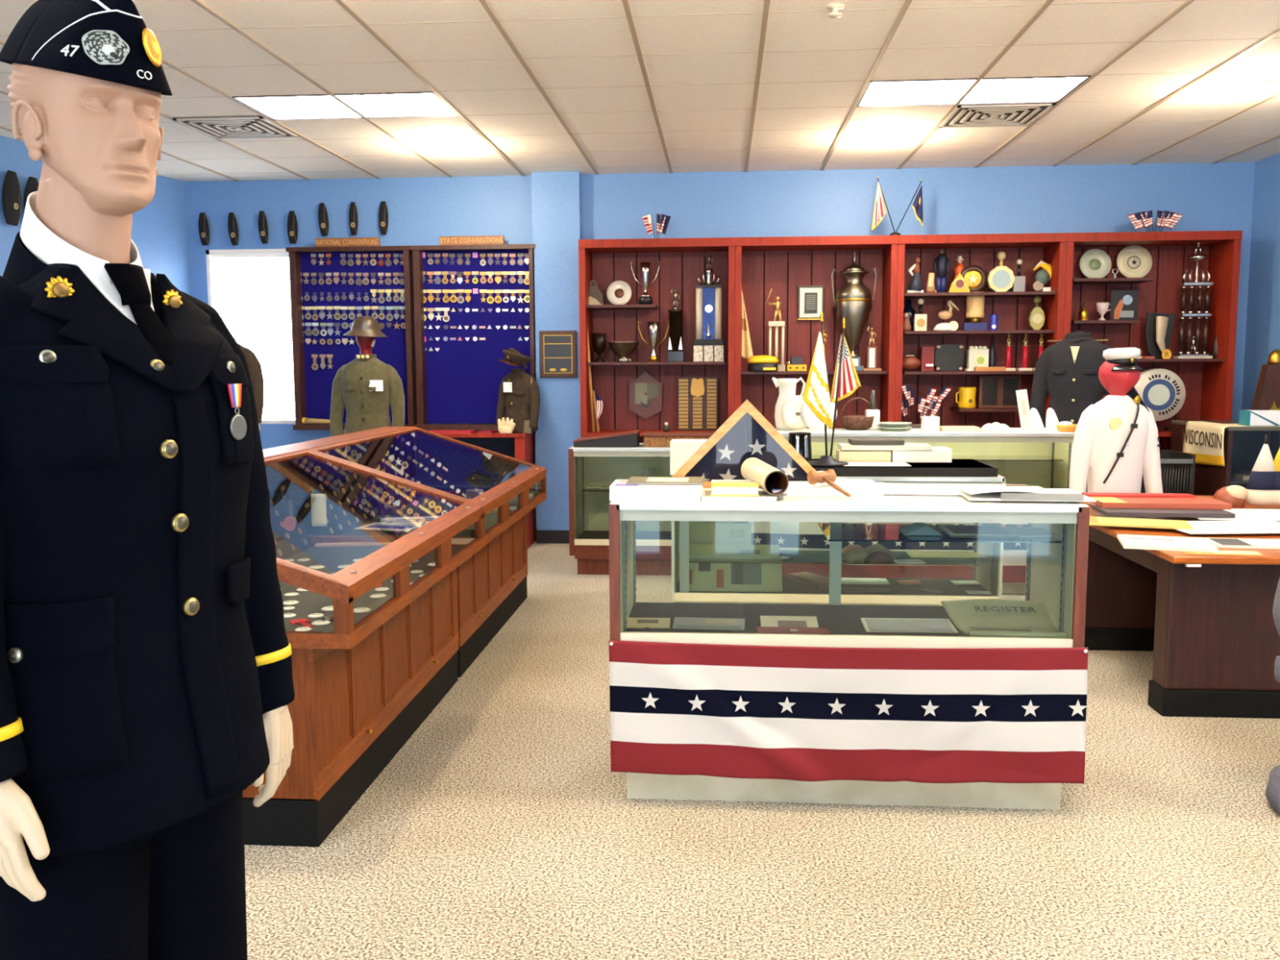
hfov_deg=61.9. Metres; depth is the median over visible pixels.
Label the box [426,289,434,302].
medal
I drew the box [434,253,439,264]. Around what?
medal
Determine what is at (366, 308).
medal
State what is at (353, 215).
cap
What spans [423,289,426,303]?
medal
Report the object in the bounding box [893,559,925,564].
card
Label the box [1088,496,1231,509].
album
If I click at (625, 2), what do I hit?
grid
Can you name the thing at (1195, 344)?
trophy
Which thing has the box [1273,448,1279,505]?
hat
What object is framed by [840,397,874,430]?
basket
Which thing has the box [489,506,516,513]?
booklet
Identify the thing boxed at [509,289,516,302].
medal
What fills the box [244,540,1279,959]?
floor
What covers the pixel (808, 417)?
plate
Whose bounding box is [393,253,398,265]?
medal
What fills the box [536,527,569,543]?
baseboard
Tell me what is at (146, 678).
mannequin
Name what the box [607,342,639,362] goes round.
bowl
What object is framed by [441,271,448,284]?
medal
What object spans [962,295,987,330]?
lamp
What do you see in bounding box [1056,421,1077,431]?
bowl
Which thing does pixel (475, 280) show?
medal
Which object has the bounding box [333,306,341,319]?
medal
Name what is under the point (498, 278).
medal
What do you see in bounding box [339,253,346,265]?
medal
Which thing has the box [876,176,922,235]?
flag base
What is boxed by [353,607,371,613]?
badge
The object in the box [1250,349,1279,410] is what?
trophy
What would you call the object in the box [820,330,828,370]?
trophy
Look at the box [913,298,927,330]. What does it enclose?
decanter
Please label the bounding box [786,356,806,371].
truck
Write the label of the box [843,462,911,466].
document
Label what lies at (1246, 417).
gift box
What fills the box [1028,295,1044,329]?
decanter
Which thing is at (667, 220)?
flag
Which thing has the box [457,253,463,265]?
medal
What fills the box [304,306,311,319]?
medal
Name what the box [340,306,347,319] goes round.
medal
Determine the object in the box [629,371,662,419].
shield plaque
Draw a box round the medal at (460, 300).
[457,289,464,303]
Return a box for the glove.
[497,417,515,433]
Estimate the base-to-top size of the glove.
0.129 m
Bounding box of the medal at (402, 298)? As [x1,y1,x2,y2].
[399,288,404,302]
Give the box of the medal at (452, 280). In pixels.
[448,271,456,283]
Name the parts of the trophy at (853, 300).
handle, lid, handle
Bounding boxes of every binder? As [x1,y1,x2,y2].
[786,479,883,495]
[953,484,1096,502]
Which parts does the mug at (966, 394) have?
handle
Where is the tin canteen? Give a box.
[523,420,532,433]
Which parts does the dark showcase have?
panel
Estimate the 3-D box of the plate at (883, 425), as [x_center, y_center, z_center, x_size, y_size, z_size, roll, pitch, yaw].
[1.675,-0.358,7.035,0.224,0.014,0.224,0,6,4]
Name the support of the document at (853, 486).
on the display case at (1056, 567)
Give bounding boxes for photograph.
[672,617,744,630]
[937,524,1016,535]
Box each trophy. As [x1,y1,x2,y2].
[667,288,684,361]
[693,251,723,361]
[765,288,785,371]
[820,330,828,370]
[831,249,876,370]
[863,326,881,370]
[1005,333,1015,370]
[1017,333,1032,370]
[1032,333,1044,370]
[1173,243,1213,358]
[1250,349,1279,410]
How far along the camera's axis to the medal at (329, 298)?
9.02 m
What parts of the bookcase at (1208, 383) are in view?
panel, shelf, shelf, panel, counter shelf, shelf, panel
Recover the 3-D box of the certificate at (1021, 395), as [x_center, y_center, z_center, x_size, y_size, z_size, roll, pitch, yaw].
[2.558,-0.467,7.105,0.101,0.272,0.058,0,6,4]
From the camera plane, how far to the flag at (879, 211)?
8.26 m
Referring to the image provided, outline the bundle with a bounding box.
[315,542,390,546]
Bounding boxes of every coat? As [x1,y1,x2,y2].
[234,337,263,430]
[1030,330,1111,427]
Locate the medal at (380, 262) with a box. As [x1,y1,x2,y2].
[377,253,384,266]
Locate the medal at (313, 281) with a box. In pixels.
[311,272,317,284]
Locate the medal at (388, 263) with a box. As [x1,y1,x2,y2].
[385,253,391,266]
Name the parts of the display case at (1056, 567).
panel, post, rail, panel, panel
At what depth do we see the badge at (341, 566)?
4.46 m
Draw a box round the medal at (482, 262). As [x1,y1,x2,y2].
[480,253,485,266]
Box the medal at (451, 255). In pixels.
[448,253,455,265]
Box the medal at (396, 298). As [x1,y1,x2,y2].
[392,288,399,302]
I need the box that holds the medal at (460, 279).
[456,271,463,284]
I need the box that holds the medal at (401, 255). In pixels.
[399,253,404,265]
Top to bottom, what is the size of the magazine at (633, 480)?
0.007 m
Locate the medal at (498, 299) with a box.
[494,289,502,302]
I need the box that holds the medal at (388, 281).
[385,272,391,284]
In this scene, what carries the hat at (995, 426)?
on the display case at (1030, 458)
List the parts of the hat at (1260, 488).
navy panel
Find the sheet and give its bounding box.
[840,577,889,584]
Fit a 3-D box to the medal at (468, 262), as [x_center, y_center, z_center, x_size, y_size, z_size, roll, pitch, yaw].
[-1.437,-1.841,8.899,0.050,0.097,0.010,0,6,4]
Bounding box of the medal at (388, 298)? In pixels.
[385,288,391,301]
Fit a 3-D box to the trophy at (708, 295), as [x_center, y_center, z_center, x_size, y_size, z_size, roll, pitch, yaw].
[0.554,-1.397,8.602,0.241,0.877,0.090,0,6,4]
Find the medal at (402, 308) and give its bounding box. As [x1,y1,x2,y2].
[398,306,404,319]
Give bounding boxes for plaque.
[539,330,577,377]
[588,279,603,305]
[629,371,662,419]
[677,377,717,430]
[934,344,964,371]
[1109,289,1138,319]
[1144,312,1175,359]
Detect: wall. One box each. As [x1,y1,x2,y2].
[0,135,190,294]
[184,161,1255,530]
[1241,152,1279,409]
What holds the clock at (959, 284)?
on the bookcase at (1013, 308)
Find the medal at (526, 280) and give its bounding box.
[523,271,528,284]
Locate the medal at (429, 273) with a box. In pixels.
[426,271,434,284]
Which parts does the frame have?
dark panel, dark panel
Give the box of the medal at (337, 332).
[333,323,340,335]
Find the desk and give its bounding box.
[1080,495,1279,718]
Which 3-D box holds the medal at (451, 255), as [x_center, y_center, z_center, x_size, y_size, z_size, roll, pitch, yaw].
[-1.568,-1.841,8.910,0.059,0.097,0.008,0,6,4]
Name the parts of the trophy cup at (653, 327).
handle, handle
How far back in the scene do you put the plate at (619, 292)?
8.72 m
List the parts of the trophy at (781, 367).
plate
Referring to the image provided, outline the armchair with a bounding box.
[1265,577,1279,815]
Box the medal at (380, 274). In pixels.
[377,272,383,284]
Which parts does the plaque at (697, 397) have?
name plate, name plate, name plate, name plate, name plate, name plate, name plate, name plate, name plate, name plate, name plate, name plate, name plate, name plate, name plate, name plate, name plate, name plate, name plate, name plate, name plate, name plate, name plate, name plate, name plate, name plate, name plate, name plate, name plate, name plate, name plate, name plate, name plate, name plate, name plate, name plate, name plate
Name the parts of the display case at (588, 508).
panel, panel, rail, panel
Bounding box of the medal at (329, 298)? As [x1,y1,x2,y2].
[326,292,332,301]
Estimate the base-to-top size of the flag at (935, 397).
0.244 m
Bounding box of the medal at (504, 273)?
[502,271,508,284]
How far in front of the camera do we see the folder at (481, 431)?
8.63 m
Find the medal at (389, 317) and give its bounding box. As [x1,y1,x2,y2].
[386,306,393,320]
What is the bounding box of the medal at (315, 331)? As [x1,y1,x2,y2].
[311,322,319,335]
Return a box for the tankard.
[788,431,812,461]
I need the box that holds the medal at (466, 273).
[463,271,471,284]
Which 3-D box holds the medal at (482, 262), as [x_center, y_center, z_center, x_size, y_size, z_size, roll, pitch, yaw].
[-1.309,-1.837,8.890,0.051,0.100,0.010,0,6,4]
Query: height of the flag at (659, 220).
0.200 m
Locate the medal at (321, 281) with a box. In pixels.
[318,272,324,284]
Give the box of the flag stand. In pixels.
[807,311,848,466]
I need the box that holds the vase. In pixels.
[1211,333,1217,358]
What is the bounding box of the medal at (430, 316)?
[426,307,434,320]
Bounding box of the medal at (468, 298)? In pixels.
[464,289,471,302]
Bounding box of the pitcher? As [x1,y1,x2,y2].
[772,377,805,430]
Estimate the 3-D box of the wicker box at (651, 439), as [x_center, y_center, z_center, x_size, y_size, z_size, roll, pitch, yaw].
[0.287,-0.292,7.664,0.524,0.092,0.260,0,6,4]
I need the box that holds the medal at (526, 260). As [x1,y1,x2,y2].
[524,253,528,264]
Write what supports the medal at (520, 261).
attached to the board at (458, 384)
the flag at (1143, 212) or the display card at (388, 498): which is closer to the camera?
the display card at (388, 498)
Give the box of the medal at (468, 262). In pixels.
[464,253,471,265]
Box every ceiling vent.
[172,115,298,139]
[938,102,1056,128]
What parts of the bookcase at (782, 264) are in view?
panel, military cap, crown, shelf, panel, panel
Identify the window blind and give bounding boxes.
[210,253,295,417]
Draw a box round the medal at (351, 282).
[347,272,354,284]
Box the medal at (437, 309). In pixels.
[435,307,442,320]
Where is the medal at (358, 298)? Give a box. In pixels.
[356,292,362,302]
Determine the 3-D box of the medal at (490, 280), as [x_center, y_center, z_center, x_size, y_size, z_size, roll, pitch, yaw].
[-1.248,-1.690,8.901,0.058,0.094,0.010,0,6,4]
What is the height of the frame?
0.257 m
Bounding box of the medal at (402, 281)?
[399,272,404,284]
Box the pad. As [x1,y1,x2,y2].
[812,458,997,476]
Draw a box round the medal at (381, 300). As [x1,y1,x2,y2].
[377,289,385,303]
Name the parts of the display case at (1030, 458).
panel, rail, panel, panel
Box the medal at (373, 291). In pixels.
[370,288,377,302]
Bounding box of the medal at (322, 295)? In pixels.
[320,292,324,301]
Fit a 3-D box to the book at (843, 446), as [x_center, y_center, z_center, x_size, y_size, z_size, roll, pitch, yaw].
[1.318,-0.179,5.755,0.476,0.025,0.170,0,6,4]
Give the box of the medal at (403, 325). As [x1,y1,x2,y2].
[400,322,405,328]
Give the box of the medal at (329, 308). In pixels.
[325,306,333,319]
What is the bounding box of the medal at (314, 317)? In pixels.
[311,306,318,319]
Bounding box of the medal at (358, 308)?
[355,306,362,317]
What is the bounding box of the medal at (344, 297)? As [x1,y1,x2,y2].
[341,292,346,300]
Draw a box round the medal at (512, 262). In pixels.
[509,253,515,265]
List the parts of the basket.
handle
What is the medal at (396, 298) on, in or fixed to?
attached to the board at (313, 388)
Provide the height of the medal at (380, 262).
0.100 m
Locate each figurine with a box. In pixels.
[662,422,670,431]
[902,312,911,331]
[906,257,924,293]
[925,272,936,292]
[933,248,949,292]
[933,299,959,330]
[954,255,964,279]
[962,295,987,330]
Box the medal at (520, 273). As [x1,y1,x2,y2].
[516,271,524,284]
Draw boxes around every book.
[701,490,777,502]
[711,480,759,496]
[770,485,786,495]
[835,448,891,462]
[838,443,932,450]
[848,438,904,444]
[920,346,934,371]
[940,599,1066,637]
[1142,355,1155,359]
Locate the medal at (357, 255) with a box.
[355,253,360,266]
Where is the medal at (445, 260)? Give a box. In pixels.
[442,253,448,264]
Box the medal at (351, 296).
[348,292,354,300]
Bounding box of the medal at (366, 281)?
[362,272,369,284]
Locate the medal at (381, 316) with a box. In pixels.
[377,306,385,319]
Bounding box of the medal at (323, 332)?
[320,322,326,336]
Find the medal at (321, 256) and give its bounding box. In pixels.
[318,253,324,265]
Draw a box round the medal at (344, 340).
[342,338,347,345]
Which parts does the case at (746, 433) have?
panel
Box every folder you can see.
[428,430,475,433]
[477,430,496,433]
[840,586,891,593]
[1081,492,1195,497]
[1088,516,1192,529]
[1092,505,1235,517]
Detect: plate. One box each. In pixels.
[606,280,631,304]
[780,395,807,429]
[800,401,837,430]
[876,422,911,425]
[876,423,911,427]
[876,428,911,431]
[877,426,911,429]
[1079,248,1111,278]
[1116,244,1152,277]
[1133,368,1185,431]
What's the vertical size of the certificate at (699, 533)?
0.154 m
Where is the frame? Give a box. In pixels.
[977,375,1021,408]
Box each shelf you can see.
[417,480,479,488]
[582,484,610,491]
[688,550,985,565]
[812,454,1063,460]
[817,523,1062,542]
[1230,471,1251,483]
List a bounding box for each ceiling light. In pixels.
[231,91,458,120]
[857,75,1091,106]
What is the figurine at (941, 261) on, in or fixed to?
on the bookcase at (1013, 308)
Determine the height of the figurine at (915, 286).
0.284 m
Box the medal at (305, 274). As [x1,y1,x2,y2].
[302,272,309,284]
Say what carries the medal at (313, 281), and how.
attached to the board at (313, 388)
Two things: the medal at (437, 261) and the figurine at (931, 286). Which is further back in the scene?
the medal at (437, 261)
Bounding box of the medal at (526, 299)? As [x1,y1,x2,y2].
[524,289,529,302]
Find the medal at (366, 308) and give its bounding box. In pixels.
[363,306,370,316]
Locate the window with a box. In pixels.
[205,248,295,423]
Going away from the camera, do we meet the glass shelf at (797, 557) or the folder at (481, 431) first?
the glass shelf at (797, 557)
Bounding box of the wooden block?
[973,366,1005,371]
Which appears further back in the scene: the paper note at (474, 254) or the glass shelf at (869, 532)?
the paper note at (474, 254)
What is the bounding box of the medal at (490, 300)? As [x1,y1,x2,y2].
[486,289,493,303]
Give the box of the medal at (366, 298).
[364,292,368,301]
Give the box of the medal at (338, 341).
[335,338,340,344]
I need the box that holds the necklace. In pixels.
[586,486,609,489]
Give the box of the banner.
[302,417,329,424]
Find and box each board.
[285,245,417,430]
[409,244,537,430]
[679,520,688,592]
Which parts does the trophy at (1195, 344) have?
plate, plate, plate, stem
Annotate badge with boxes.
[283,600,299,604]
[283,606,295,609]
[284,592,298,596]
[284,613,296,617]
[294,626,311,631]
[296,587,308,591]
[297,558,310,561]
[307,613,324,617]
[308,564,324,568]
[311,620,330,625]
[320,605,333,611]
[320,615,333,621]
[337,564,349,568]
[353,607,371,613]
[369,593,386,598]
[374,586,389,591]
[410,569,423,573]
[427,562,435,565]
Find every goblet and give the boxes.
[591,333,606,362]
[1096,302,1111,319]
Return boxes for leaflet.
[353,522,425,532]
[380,515,439,524]
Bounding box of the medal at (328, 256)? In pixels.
[325,253,331,265]
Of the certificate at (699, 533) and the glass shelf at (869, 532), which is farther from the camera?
the certificate at (699, 533)
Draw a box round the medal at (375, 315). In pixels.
[370,306,377,319]
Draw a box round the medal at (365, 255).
[362,253,368,266]
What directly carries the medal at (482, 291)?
attached to the board at (458, 384)
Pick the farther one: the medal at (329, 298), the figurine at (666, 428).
the medal at (329, 298)
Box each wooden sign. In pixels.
[315,237,380,246]
[439,235,504,244]
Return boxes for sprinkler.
[826,3,844,18]
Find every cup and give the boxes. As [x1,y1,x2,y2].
[631,261,660,304]
[637,320,668,361]
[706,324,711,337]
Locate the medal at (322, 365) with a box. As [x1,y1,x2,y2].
[319,354,325,369]
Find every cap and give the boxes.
[2,170,21,226]
[24,176,39,209]
[198,212,209,245]
[227,212,238,245]
[257,210,268,244]
[287,210,297,244]
[318,202,328,235]
[348,201,358,235]
[378,200,388,234]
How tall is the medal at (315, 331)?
0.110 m
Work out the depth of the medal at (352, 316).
9.02 m
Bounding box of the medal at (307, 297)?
[304,292,310,300]
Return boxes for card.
[269,488,313,559]
[300,471,378,535]
[364,460,418,515]
[641,467,655,476]
[760,615,818,627]
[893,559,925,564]
[899,522,942,535]
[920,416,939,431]
[950,580,980,584]
[964,590,991,594]
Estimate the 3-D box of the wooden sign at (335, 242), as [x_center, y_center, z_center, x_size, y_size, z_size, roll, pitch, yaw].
[-2.440,-1.981,8.900,0.540,0.075,0.042,0,6,4]
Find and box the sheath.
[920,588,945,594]
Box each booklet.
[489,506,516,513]
[756,626,830,634]
[895,579,921,584]
[1010,427,1028,431]
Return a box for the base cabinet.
[416,430,536,548]
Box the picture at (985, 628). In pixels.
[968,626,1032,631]
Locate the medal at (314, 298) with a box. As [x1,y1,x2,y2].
[311,292,317,302]
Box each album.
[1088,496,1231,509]
[1196,537,1279,549]
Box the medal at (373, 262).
[369,253,376,265]
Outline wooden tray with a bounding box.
[573,430,639,447]
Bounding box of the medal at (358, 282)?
[355,272,362,285]
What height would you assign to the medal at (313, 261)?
0.097 m
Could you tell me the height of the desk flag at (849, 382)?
0.369 m
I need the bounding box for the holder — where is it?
[909,424,920,428]
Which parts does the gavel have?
handle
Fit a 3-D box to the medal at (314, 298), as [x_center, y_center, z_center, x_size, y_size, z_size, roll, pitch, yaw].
[-2.755,-1.546,9.033,0.048,0.081,0.006,0,6,4]
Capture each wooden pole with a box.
[587,327,595,431]
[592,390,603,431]
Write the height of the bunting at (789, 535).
0.474 m
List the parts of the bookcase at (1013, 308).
panel, shelf, shelf, shelf, panel, shelf, panel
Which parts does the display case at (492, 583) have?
lid frame, lid glass, door panel, gable frame, door panel, corner post, door panel, post, door panel, door panel, post, glass, corner post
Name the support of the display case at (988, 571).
on the floor
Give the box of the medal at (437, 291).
[434,289,441,302]
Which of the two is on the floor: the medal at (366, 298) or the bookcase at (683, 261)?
the bookcase at (683, 261)
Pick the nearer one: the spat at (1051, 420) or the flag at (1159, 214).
the spat at (1051, 420)
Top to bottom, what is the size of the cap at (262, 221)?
0.272 m
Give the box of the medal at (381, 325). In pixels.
[378,322,384,328]
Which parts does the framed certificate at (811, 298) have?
black panel, gilt sill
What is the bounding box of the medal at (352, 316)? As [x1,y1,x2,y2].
[347,306,355,319]
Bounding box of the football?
[902,355,920,371]
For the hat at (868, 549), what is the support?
on the display case at (988, 571)
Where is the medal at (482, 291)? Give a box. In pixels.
[479,289,486,302]
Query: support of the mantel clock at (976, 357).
on the bookcase at (1013, 308)
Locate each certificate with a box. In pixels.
[688,523,751,544]
[797,285,823,319]
[1015,389,1030,429]
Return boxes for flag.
[642,213,655,238]
[656,213,666,238]
[657,213,671,238]
[741,284,753,371]
[802,332,833,429]
[830,333,861,402]
[871,181,886,231]
[901,398,909,424]
[902,382,913,424]
[902,400,910,422]
[907,390,914,424]
[912,184,923,226]
[916,396,926,424]
[917,404,928,424]
[922,386,936,416]
[927,395,938,410]
[927,400,941,416]
[929,386,951,416]
[1127,212,1147,231]
[1133,210,1149,231]
[1139,209,1153,231]
[1155,209,1169,231]
[1158,209,1177,231]
[1160,211,1182,231]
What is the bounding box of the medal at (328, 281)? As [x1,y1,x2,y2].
[325,272,332,284]
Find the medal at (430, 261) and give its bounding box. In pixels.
[426,253,433,264]
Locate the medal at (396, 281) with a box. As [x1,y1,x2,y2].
[392,272,399,284]
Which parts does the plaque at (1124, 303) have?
name plate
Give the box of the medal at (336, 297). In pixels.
[334,292,339,300]
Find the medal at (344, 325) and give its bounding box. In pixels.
[342,322,348,328]
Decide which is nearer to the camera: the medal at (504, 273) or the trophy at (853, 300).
the trophy at (853, 300)
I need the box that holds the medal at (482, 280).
[480,271,486,283]
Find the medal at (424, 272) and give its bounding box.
[422,271,426,282]
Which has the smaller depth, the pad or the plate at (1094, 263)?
the pad
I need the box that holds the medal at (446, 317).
[442,307,449,321]
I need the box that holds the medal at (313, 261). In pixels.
[311,253,316,265]
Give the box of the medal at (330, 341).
[327,338,333,344]
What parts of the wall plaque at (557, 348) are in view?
engraved panel, engraved panel, engraved panel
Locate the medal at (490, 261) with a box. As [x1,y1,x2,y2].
[487,253,493,265]
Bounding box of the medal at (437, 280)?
[434,271,440,284]
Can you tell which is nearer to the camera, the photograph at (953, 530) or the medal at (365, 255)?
the photograph at (953, 530)
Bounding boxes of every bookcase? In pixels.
[577,237,734,443]
[733,235,898,523]
[894,232,1067,428]
[1063,230,1242,492]
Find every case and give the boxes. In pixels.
[242,448,483,847]
[266,426,546,677]
[568,443,742,575]
[608,485,1089,809]
[671,400,814,488]
[671,474,1005,605]
[744,428,1075,593]
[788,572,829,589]
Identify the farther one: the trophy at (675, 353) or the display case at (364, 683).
the trophy at (675, 353)
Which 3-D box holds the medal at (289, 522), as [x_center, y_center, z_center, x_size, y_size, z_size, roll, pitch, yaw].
[-1.383,0.140,4.228,0.056,0.118,0.060,0,6,4]
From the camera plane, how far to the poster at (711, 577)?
5.67 m
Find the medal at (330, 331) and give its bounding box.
[326,323,333,335]
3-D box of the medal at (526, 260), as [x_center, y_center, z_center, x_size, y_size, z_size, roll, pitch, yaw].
[-0.938,-1.835,8.862,0.050,0.093,0.008,0,6,4]
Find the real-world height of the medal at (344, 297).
0.068 m
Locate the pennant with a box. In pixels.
[1182,421,1279,466]
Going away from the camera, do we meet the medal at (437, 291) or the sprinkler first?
the sprinkler
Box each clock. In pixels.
[948,272,969,292]
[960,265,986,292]
[964,346,988,371]
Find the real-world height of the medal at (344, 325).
0.056 m
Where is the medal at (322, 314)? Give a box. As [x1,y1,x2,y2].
[318,306,325,319]
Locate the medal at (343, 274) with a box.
[340,272,346,284]
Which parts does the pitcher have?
spout, handle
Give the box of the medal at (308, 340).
[305,338,311,344]
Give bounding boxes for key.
[1111,267,1118,277]
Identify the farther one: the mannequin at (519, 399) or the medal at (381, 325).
the medal at (381, 325)
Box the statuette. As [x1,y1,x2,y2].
[988,336,996,367]
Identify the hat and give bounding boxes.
[979,422,1012,431]
[1245,435,1275,505]
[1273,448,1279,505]
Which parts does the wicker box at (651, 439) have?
lid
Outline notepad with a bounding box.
[875,482,897,489]
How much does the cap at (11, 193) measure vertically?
0.365 m
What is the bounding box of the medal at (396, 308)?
[392,306,399,319]
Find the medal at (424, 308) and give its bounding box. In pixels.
[423,307,426,320]
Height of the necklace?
0.019 m
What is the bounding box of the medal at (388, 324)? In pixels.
[386,322,391,328]
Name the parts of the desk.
panel, paper strip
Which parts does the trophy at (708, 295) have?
plate, plate, blue panel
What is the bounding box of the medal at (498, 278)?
[494,271,502,284]
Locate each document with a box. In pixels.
[626,617,670,628]
[688,543,779,555]
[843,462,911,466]
[860,617,958,632]
[883,483,1009,495]
[906,551,985,558]
[1000,527,1057,537]
[1116,533,1218,552]
[1173,520,1279,533]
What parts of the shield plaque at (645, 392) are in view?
grey panel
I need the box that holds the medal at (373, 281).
[370,272,376,284]
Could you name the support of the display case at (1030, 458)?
on the floor
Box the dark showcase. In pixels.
[1170,420,1279,495]
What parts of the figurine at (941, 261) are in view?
arm, arm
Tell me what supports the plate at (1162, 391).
on the bookcase at (1208, 383)
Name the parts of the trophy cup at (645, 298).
handle, handle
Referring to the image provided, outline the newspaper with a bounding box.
[1195,508,1279,520]
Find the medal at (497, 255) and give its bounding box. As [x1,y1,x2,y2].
[494,253,501,265]
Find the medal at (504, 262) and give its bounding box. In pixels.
[501,253,507,265]
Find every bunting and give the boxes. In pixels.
[608,640,1088,783]
[747,521,1027,582]
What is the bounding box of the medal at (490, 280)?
[486,271,493,283]
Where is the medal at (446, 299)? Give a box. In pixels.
[442,289,449,302]
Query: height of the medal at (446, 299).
0.108 m
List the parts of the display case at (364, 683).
gable frame, door panel, corner post, knob, door panel, lid frame, door panel, post, door panel, post, door panel, corner post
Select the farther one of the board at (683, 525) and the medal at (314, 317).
the medal at (314, 317)
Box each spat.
[1029,408,1050,431]
[1045,408,1059,431]
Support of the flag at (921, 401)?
in the holder
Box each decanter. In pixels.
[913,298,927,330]
[986,251,1014,292]
[1012,258,1025,291]
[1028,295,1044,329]
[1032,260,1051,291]
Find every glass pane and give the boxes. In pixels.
[265,465,483,648]
[272,449,546,546]
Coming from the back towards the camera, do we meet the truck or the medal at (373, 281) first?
the medal at (373, 281)
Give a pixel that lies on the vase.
(1214, 349)
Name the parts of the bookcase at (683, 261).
panel, shelf, counter shelf, panel, shelf, panel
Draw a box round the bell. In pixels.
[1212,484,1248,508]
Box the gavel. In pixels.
[807,469,850,497]
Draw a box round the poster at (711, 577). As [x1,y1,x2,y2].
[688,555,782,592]
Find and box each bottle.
[865,390,879,430]
[903,298,915,330]
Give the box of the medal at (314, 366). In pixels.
[311,354,318,369]
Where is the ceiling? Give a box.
[0,0,1279,181]
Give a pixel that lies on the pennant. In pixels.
(1203, 439)
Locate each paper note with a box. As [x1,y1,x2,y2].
[472,252,477,257]
[472,288,478,293]
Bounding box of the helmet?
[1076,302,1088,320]
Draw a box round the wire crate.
[1140,449,1195,494]
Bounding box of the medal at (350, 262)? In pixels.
[347,253,354,266]
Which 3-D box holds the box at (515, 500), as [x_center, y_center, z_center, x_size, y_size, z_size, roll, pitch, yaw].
[-0.767,0.115,6.548,0.200,0.045,0.160,0,6,4]
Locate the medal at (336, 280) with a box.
[333,272,339,284]
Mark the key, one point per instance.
(1113, 273)
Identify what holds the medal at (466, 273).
attached to the board at (458, 384)
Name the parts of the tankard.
silver panel, silver panel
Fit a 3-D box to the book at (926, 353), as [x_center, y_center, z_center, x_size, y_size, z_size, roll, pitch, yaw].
[2.290,-0.965,8.509,0.096,0.193,0.090,0,6,4]
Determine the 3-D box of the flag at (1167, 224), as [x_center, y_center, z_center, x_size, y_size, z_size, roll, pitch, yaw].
[4.030,-1.977,8.149,0.133,0.166,0.025,0,6,4]
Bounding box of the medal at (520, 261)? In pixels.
[517,253,524,265]
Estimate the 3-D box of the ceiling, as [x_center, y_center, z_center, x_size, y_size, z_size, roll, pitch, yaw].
[-0.216,-1.992,3.835,9.573,0.020,10.100,0,6,4]
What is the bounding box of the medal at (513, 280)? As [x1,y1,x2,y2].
[509,271,515,283]
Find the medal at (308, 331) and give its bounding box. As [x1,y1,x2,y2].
[304,322,312,336]
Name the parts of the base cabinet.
panel, panel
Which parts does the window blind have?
head rail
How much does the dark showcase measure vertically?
1.055 m
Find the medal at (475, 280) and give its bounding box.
[471,271,478,283]
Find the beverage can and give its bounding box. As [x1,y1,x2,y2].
[989,314,998,330]
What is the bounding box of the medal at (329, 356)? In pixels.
[326,354,333,368]
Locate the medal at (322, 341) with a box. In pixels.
[320,338,325,344]
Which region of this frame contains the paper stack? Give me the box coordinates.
[939,426,979,431]
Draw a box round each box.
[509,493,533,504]
[642,431,715,447]
[670,439,707,475]
[889,446,951,462]
[1235,474,1250,479]
[1239,409,1279,425]
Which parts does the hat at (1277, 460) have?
navy panel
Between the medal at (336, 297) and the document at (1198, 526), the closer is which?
the document at (1198, 526)
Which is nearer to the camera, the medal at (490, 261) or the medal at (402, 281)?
the medal at (490, 261)
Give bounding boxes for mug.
[466,488,483,499]
[955,386,976,408]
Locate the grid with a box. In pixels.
[0,0,1279,181]
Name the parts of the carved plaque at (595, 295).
cream panel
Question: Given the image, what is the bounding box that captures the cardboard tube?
[741,457,788,495]
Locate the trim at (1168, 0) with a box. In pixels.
[0,0,1279,174]
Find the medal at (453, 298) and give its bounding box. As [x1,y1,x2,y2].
[449,289,457,302]
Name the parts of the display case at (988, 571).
panel, rail, panel, panel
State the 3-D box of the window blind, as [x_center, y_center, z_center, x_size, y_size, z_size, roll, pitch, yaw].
[-3.310,-1.242,9.203,0.720,1.408,0.045,0,6,4]
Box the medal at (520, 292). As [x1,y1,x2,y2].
[516,289,524,302]
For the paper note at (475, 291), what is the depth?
8.93 m
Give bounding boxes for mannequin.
[0,0,294,959]
[329,315,404,436]
[496,347,540,432]
[1069,347,1163,505]
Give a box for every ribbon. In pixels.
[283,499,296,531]
[288,617,313,627]
[311,493,327,526]
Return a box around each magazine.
[608,488,702,501]
[609,479,702,494]
[626,476,703,484]
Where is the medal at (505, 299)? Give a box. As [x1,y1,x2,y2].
[502,289,509,302]

